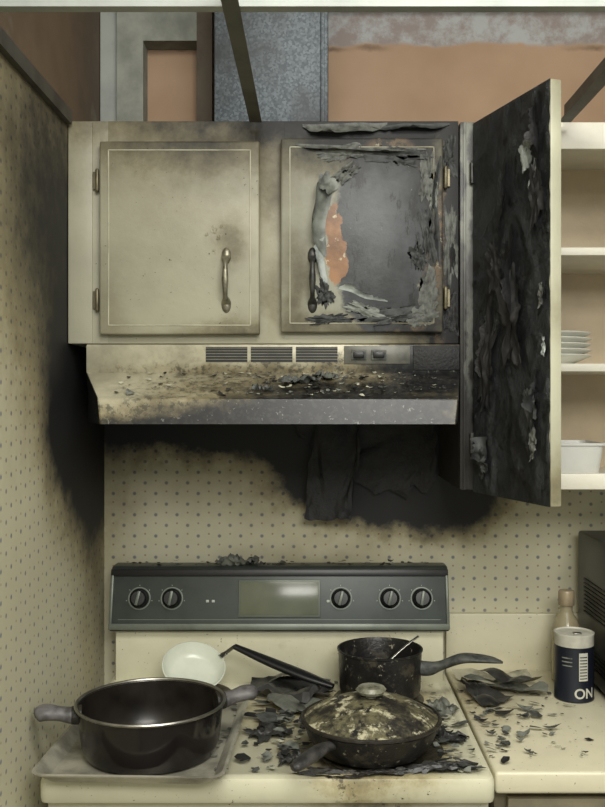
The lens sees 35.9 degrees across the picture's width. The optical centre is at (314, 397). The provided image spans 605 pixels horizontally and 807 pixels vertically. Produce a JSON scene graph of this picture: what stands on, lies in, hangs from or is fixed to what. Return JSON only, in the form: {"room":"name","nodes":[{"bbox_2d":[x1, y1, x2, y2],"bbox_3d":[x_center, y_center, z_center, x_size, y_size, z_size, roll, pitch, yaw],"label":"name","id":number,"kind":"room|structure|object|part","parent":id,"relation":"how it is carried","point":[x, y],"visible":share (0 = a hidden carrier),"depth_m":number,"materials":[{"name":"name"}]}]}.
{"room":"fire-damaged room","nodes":[
{"label":"fire-damaged room","id":0,"kind":"room"},
{"bbox_2d":[0,12,103,806],"bbox_3d":[-0.546,0.175,0.600,0.100,2.750,3.200,0,0,0],"label":"wall","id":1,"kind":"structure","parent":0,"point":[52,457],"depth_m":1.69,"materials":[{"name":"paper"}]},
{"bbox_2d":[0,26,71,123],"bbox_3d":[-0.490,-0.558,0.480,0.012,0.027,2.760,0,0,0],"label":"trim","id":2,"kind":"structure","parent":1,"relation":"attached to","point":[9,49],"depth_m":1.61,"materials":[{"name":"grey wood"}]},
{"bbox_2d":[0,0,604,121],"bbox_3d":[0.609,-0.563,0.825,2.183,0.034,2.050,0,0,0],"label":"grid","id":3,"kind":"object","parent":1,"relation":"attached to","point":[232,9],"visible":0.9,"depth_m":1.31,"materials":[{"name":"metal"}]},
{"bbox_2d":[104,12,604,684],"bbox_3d":[0.802,0.175,2.244,2.796,2.750,0.112,0,0,0],"label":"wall","id":4,"kind":"structure","parent":0,"point":[183,493],"depth_m":2.20,"materials":[{"name":"paper"}]},
{"bbox_2d":[100,12,213,120],"bbox_3d":[0.203,-0.875,2.156,1.394,0.630,0.062,0,0,0],"label":"framing","id":5,"kind":"object","parent":4,"relation":"attached to","point":[126,38],"visible":0.55,"depth_m":2.13,"materials":[{"name":"metal"}]},
{"bbox_2d":[68,121,458,346],"bbox_3d":[-0.103,-0.333,2.006,0.784,0.447,0.384,0,0,0],"label":"upper cabinet","id":6,"kind":"object","parent":4,"relation":"attached to","point":[180,232],"visible":0.99,"depth_m":1.85,"materials":[{"name":"paint"}]},
{"bbox_3d":[-0.269,-0.318,1.863,0.318,0.384,0.019,0,0,0],"label":"door","id":7,"kind":"part","parent":6,"relation":"part of","materials":[{"name":"paint"}]},
{"bbox_3d":[-0.176,-0.282,1.851,0.019,0.034,0.005,0,0,0],"label":"pull plate","id":8,"kind":"part","parent":6,"relation":"part of","materials":[{"name":"grey metal"}]},
{"bbox_3d":[-0.176,-0.185,1.851,0.019,0.034,0.005,0,0,0],"label":"pull plate","id":9,"kind":"part","parent":6,"relation":"part of","materials":[{"name":"grey metal"}]},
{"bbox_3d":[-0.176,-0.234,1.837,0.018,0.117,0.032,0,0,0],"label":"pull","id":10,"kind":"part","parent":6,"relation":"part of","materials":[{"name":"grey metal"}]},
{"bbox_2d":[214,12,327,120],"bbox_3d":[-0.092,-0.874,2.037,0.260,0.633,0.174,0,0,0],"label":"duct","id":11,"kind":"object","parent":6,"relation":"on","point":[288,51],"visible":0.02,"depth_m":1.96,"materials":[{"name":"metal"}]},
{"bbox_3d":[-0.103,-0.528,1.884,0.782,0.056,0.018,0,0,0],"label":"frame rail","id":12,"kind":"part","parent":6,"relation":"part of","materials":[{"name":"paint"}]},
{"bbox_3d":[-0.103,-0.124,1.884,0.782,0.031,0.018,0,0,0],"label":"frame rail","id":13,"kind":"part","parent":6,"relation":"part of","materials":[{"name":"paint"}]},
{"bbox_3d":[-0.005,-0.234,1.837,0.018,0.117,0.032,0,0,0],"label":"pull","id":14,"kind":"part","parent":6,"relation":"part of","materials":[{"name":"black metal"}]},
{"bbox_3d":[-0.005,-0.282,1.851,0.019,0.034,0.005,0,0,0],"label":"pull plate","id":15,"kind":"part","parent":6,"relation":"part of","materials":[{"name":"metal"}]},
{"bbox_3d":[-0.005,-0.185,1.851,0.019,0.034,0.005,0,0,0],"label":"pull plate","id":16,"kind":"part","parent":6,"relation":"part of","materials":[{"name":"metal"}]},
{"bbox_3d":[0.093,-0.323,1.863,0.322,0.386,0.019,0,0,0],"label":"door","id":17,"kind":"part","parent":6,"relation":"part of","materials":[{"name":"paint"}]},
{"bbox_2d":[86,344,459,520],"bbox_3d":[-0.084,0.089,1.958,0.746,0.393,0.480,0,0,0],"label":"range hood","id":18,"kind":"object","parent":4,"relation":"attached to","point":[367,415],"visible":1,"depth_m":1.86,"materials":[{"name":"metal"}]},
{"bbox_2d":[353,352,363,357],"bbox_3d":[0.087,-0.086,1.857,0.022,0.012,0.007,0,0,0],"label":"switch","id":19,"kind":"object","parent":18,"relation":"attached to","point":[355,354],"depth_m":1.85,"materials":[{"name":"black plastic"}]},
{"bbox_2d":[344,346,409,363],"bbox_3d":[0.124,-0.086,1.864,0.132,0.036,0.004,0,0,0],"label":"switch plate","id":20,"kind":"object","parent":18,"relation":"attached to","point":[352,354],"depth_m":1.86,"materials":[{"name":"beige metal"}]},
{"bbox_2d":[373,352,383,357],"bbox_3d":[0.127,-0.086,1.857,0.022,0.012,0.007,0,0,0],"label":"switch","id":21,"kind":"object","parent":18,"relation":"attached to","point":[375,354],"depth_m":1.85,"materials":[{"name":"black plastic"}]},
{"bbox_3d":[0.242,-0.081,1.864,0.092,0.049,0.004,0,0,0],"label":"burnt plate","id":22,"kind":"part","parent":18,"relation":"part of","materials":[{"name":"black metal"}]},
{"bbox_2d":[445,612,577,677],"bbox_3d":[0.953,0.589,2.189,1.294,0.169,0.019,0,0,0],"label":"backsplash","id":23,"kind":"structure","parent":4,"relation":"attached to","point":[521,640],"depth_m":2.18,"materials":[{"name":"laminate"}]},
{"bbox_2d":[439,78,604,506],"bbox_3d":[0.621,-0.183,1.902,0.659,0.742,0.593,0,0,0],"label":"upper cabinet","id":24,"kind":"object","parent":4,"relation":"attached to","point":[531,182],"visible":1,"depth_m":1.79,"materials":[{"name":"paint"}]},
{"bbox_3d":[0.372,-0.181,1.742,0.022,0.738,0.280,0,0,-18],"label":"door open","id":25,"kind":"part","parent":24,"relation":"part of","materials":[{"name":"paint"}]},
{"bbox_2d":[561,331,591,363],"bbox_3d":[0.502,-0.104,2.000,0.175,0.068,0.174,0,0,0],"label":"plate stack","id":26,"kind":"object","parent":24,"relation":"on","point":[573,345],"visible":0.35,"depth_m":1.93,"materials":[{"name":"white ceramic"}]},
{"bbox_3d":[0.502,-0.128,2.000,0.174,0.020,0.174,0,0,0],"label":"plate","id":27,"kind":"part","parent":26,"relation":"part of","materials":[{"name":"white ceramic"}]},
{"bbox_3d":[0.503,-0.116,2.000,0.174,0.020,0.174,0,0,0],"label":"plate","id":28,"kind":"part","parent":26,"relation":"part of","materials":[{"name":"white ceramic"}]},
{"bbox_3d":[0.502,-0.104,2.000,0.174,0.020,0.174,0,0,0],"label":"plate","id":29,"kind":"part","parent":26,"relation":"part of","materials":[{"name":"white ceramic"}]},
{"bbox_3d":[0.503,-0.093,2.000,0.174,0.020,0.174,0,0,0],"label":"plate","id":30,"kind":"part","parent":26,"relation":"part of","materials":[{"name":"white ceramic"}]},
{"bbox_3d":[0.502,-0.081,2.000,0.174,0.020,0.174,0,0,0],"label":"plate","id":31,"kind":"part","parent":26,"relation":"part of","materials":[{"name":"white ceramic"}]},
{"bbox_2d":[561,440,604,472],"bbox_3d":[0.538,0.127,1.995,0.128,0.068,0.152,0,0,0],"label":"food container","id":32,"kind":"object","parent":24,"relation":"on","point":[577,456],"visible":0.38,"depth_m":1.93,"materials":[{"name":"plastic"}]},
{"bbox_3d":[0.621,-0.062,2.042,0.627,0.016,0.291,0,0,0],"label":"shelf","id":33,"kind":"part","parent":24,"relation":"part of","materials":[{"name":"paint"}]},
{"bbox_3d":[0.621,-0.298,2.042,0.627,0.016,0.291,0,0,0],"label":"shelf","id":34,"kind":"part","parent":24,"relation":"part of","materials":[{"name":"paint"}]},
{"bbox_3d":[0.616,-0.527,1.885,0.589,0.054,0.020,0,0,0],"label":"rail","id":35,"kind":"part","parent":24,"relation":"part of","materials":[{"name":"paint"}]},
{"bbox_3d":[0.616,0.168,1.885,0.589,0.032,0.020,0,0,0],"label":"rail","id":36,"kind":"part","parent":24,"relation":"part of","materials":[{"name":"paint"}]},
{"bbox_2d":[447,671,604,806],"bbox_3d":[0.953,1.093,1.873,1.294,0.915,0.612,0,0,0],"label":"countertop","id":37,"kind":"structure","parent":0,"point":[555,776],"depth_m":1.70,"materials":[{"name":"laminate"}]},
{"bbox_3d":[0.530,0.752,1.606,0.400,0.135,0.018,0,0,0],"label":"drawer","id":38,"kind":"part","parent":37,"relation":"part of","materials":[{"name":"paint"}]},
{"bbox_2d":[552,589,579,680],"bbox_3d":[0.563,0.532,2.092,0.064,0.205,0.064,0,0,0],"label":"glass bottle","id":39,"kind":"object","parent":37,"relation":"on","point":[566,617],"visible":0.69,"depth_m":2.08,"materials":[{"name":"glass"}]},
{"bbox_2d":[554,627,594,703],"bbox_3d":[0.549,0.565,1.980,0.084,0.140,0.084,0,0,0],"label":"canister","id":40,"kind":"object","parent":37,"relation":"on","point":[573,646],"visible":1,"depth_m":1.95,"materials":[{"name":"paper"}]},
{"bbox_2d":[578,531,604,692],"bbox_3d":[0.852,0.470,1.953,0.496,0.330,0.404,0,0,0],"label":"microwave oven","id":41,"kind":"object","parent":37,"relation":"on","point":[591,544],"visible":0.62,"depth_m":2.02,"materials":[{"name":"black plastic"}]},
{"bbox_3d":[0.852,1.600,0.650,2.896,0.100,3.300,0,0,0],"label":"floor","id":42,"kind":"structure","parent":0,"visible":0},
{"bbox_2d":[41,563,493,806],"bbox_3d":[-0.080,0.966,1.843,0.764,1.168,0.658,0,0,0],"label":"range","id":43,"kind":"object","parent":42,"relation":"on","point":[295,614],"visible":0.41,"depth_m":2.09,"materials":[{"name":"enamel"},{"name":"black plastic"},{"name":"metal"}]},
{"bbox_3d":[-0.458,0.453,2.099,0.007,0.122,0.034,0,0,0],"label":"trim","id":44,"kind":"part","parent":43,"relation":"part of","materials":[{"name":"silver metal"}]},
{"bbox_3d":[-0.395,0.450,2.092,0.043,0.042,0.027,0,0,0],"label":"knob","id":45,"kind":"part","parent":43,"relation":"part of","materials":[{"name":"black plastic"}]},
{"bbox_2d":[31,700,248,783],"bbox_3d":[-0.298,0.618,1.722,0.332,0.020,0.451,0,0,0],"label":"baking sheet","id":46,"kind":"object","parent":43,"relation":"on","point":[65,761],"visible":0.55,"depth_m":1.58,"materials":[{"name":"metal"}]},
{"bbox_2d":[34,677,257,774],"bbox_3d":[-0.296,0.578,1.669,0.303,0.095,0.291,0,0,25],"label":"stock pot","id":47,"kind":"object","parent":46,"relation":"on","point":[153,725],"visible":1,"depth_m":1.60,"materials":[{"name":"black metal"}]},
{"bbox_3d":[-0.446,0.548,1.619,0.080,0.035,0.044,0,0,-12],"label":"handle","id":48,"kind":"part","parent":47,"relation":"part of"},
{"bbox_3d":[-0.144,0.548,1.717,0.080,0.035,0.044,0,0,-24],"label":"handle","id":49,"kind":"part","parent":47,"relation":"part of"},
{"bbox_3d":[-0.322,0.450,2.092,0.043,0.042,0.027,0,0,0],"label":"knob","id":50,"kind":"part","parent":43,"relation":"part of","materials":[{"name":"black plastic"}]},
{"bbox_2d":[162,641,334,688],"bbox_3d":[-0.142,0.579,1.996,0.367,0.090,0.119,0,0,0],"label":"skillet","id":51,"kind":"object","parent":43,"relation":"on","point":[194,660],"visible":0.86,"depth_m":2.02,"materials":[{"name":"ceramic"}]},
{"bbox_3d":[-0.068,0.571,1.994,0.231,0.072,0.037,0,0,21],"label":"handle","id":52,"kind":"part","parent":51,"relation":"part of","materials":[{"name":"black plastic"}]},
{"bbox_2d":[41,673,493,802],"bbox_3d":[-0.080,0.656,1.865,0.764,0.043,0.610,0,0,0],"label":"cooktop","id":53,"kind":"object","parent":43,"relation":"in","point":[239,784],"depth_m":1.56,"materials":[{"name":"metal"}]},
{"bbox_3d":[-0.080,0.511,2.084,0.762,0.014,0.009,0,0,0],"label":"trim","id":54,"kind":"part","parent":43,"relation":"part of","materials":[{"name":"silver metal"}]},
{"bbox_3d":[-0.080,0.395,2.113,0.762,0.016,0.009,0,0,0],"label":"trim","id":55,"kind":"part","parent":43,"relation":"part of","materials":[{"name":"black plastic"}]},
{"bbox_3d":[0.058,0.450,2.092,0.043,0.042,0.027,0,0,0],"label":"knob","id":56,"kind":"part","parent":43,"relation":"part of","materials":[{"name":"black plastic"}]},
{"bbox_2d":[126,553,592,778],"bbox_3d":[0.073,0.497,1.854,1.019,0.280,0.634,0,0,0],"label":"debris","id":57,"kind":"object","parent":43,"relation":"on","point":[291,694],"visible":0.88,"depth_m":1.88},
{"bbox_2d":[290,683,441,771],"bbox_3d":[0.093,0.570,1.645,0.266,0.115,0.302,0,0,0],"label":"frying pan","id":58,"kind":"object","parent":43,"relation":"on","point":[369,726],"visible":1,"depth_m":1.59,"materials":[{"name":"metal"}]},
{"bbox_3d":[-0.002,0.589,1.539,0.028,0.026,0.109,0,0,38],"label":"pan handle","id":59,"kind":"part","parent":58,"relation":"part of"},
{"bbox_3d":[0.100,0.525,1.670,0.055,0.025,0.054,0,0,0],"label":"lid knob","id":60,"kind":"part","parent":58,"relation":"part of","materials":[{"name":"silver metal"}]},
{"bbox_3d":[0.168,0.450,2.092,0.043,0.042,0.027,0,0,0],"label":"knob","id":61,"kind":"part","parent":43,"relation":"part of","materials":[{"name":"black plastic"}]},
{"bbox_2d":[337,637,502,698],"bbox_3d":[0.219,0.579,1.985,0.344,0.097,0.182,0,0,0],"label":"saucepan","id":62,"kind":"object","parent":43,"relation":"on","point":[366,659],"visible":0.93,"depth_m":1.94,"materials":[{"name":"metal"}]},
{"bbox_2d":[390,635,418,658],"bbox_3d":[0.149,0.564,1.984,0.152,0.112,0.036,0,0,-22],"label":"metal spoon","id":63,"kind":"object","parent":62,"relation":"in","point":[417,636],"visible":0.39,"depth_m":1.99,"materials":[{"name":"metal"}]},
{"bbox_3d":[0.304,0.560,1.956,0.175,0.051,0.044,0,0,10],"label":"handle","id":64,"kind":"part","parent":62,"relation":"part of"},
{"bbox_3d":[0.240,0.450,2.092,0.043,0.042,0.027,0,0,0],"label":"knob","id":65,"kind":"part","parent":43,"relation":"part of","materials":[{"name":"black plastic"}]},
{"bbox_3d":[0.297,0.453,2.099,0.007,0.122,0.034,0,0,0],"label":"trim","id":66,"kind":"part","parent":43,"relation":"part of","materials":[{"name":"silver metal"}]}
]}

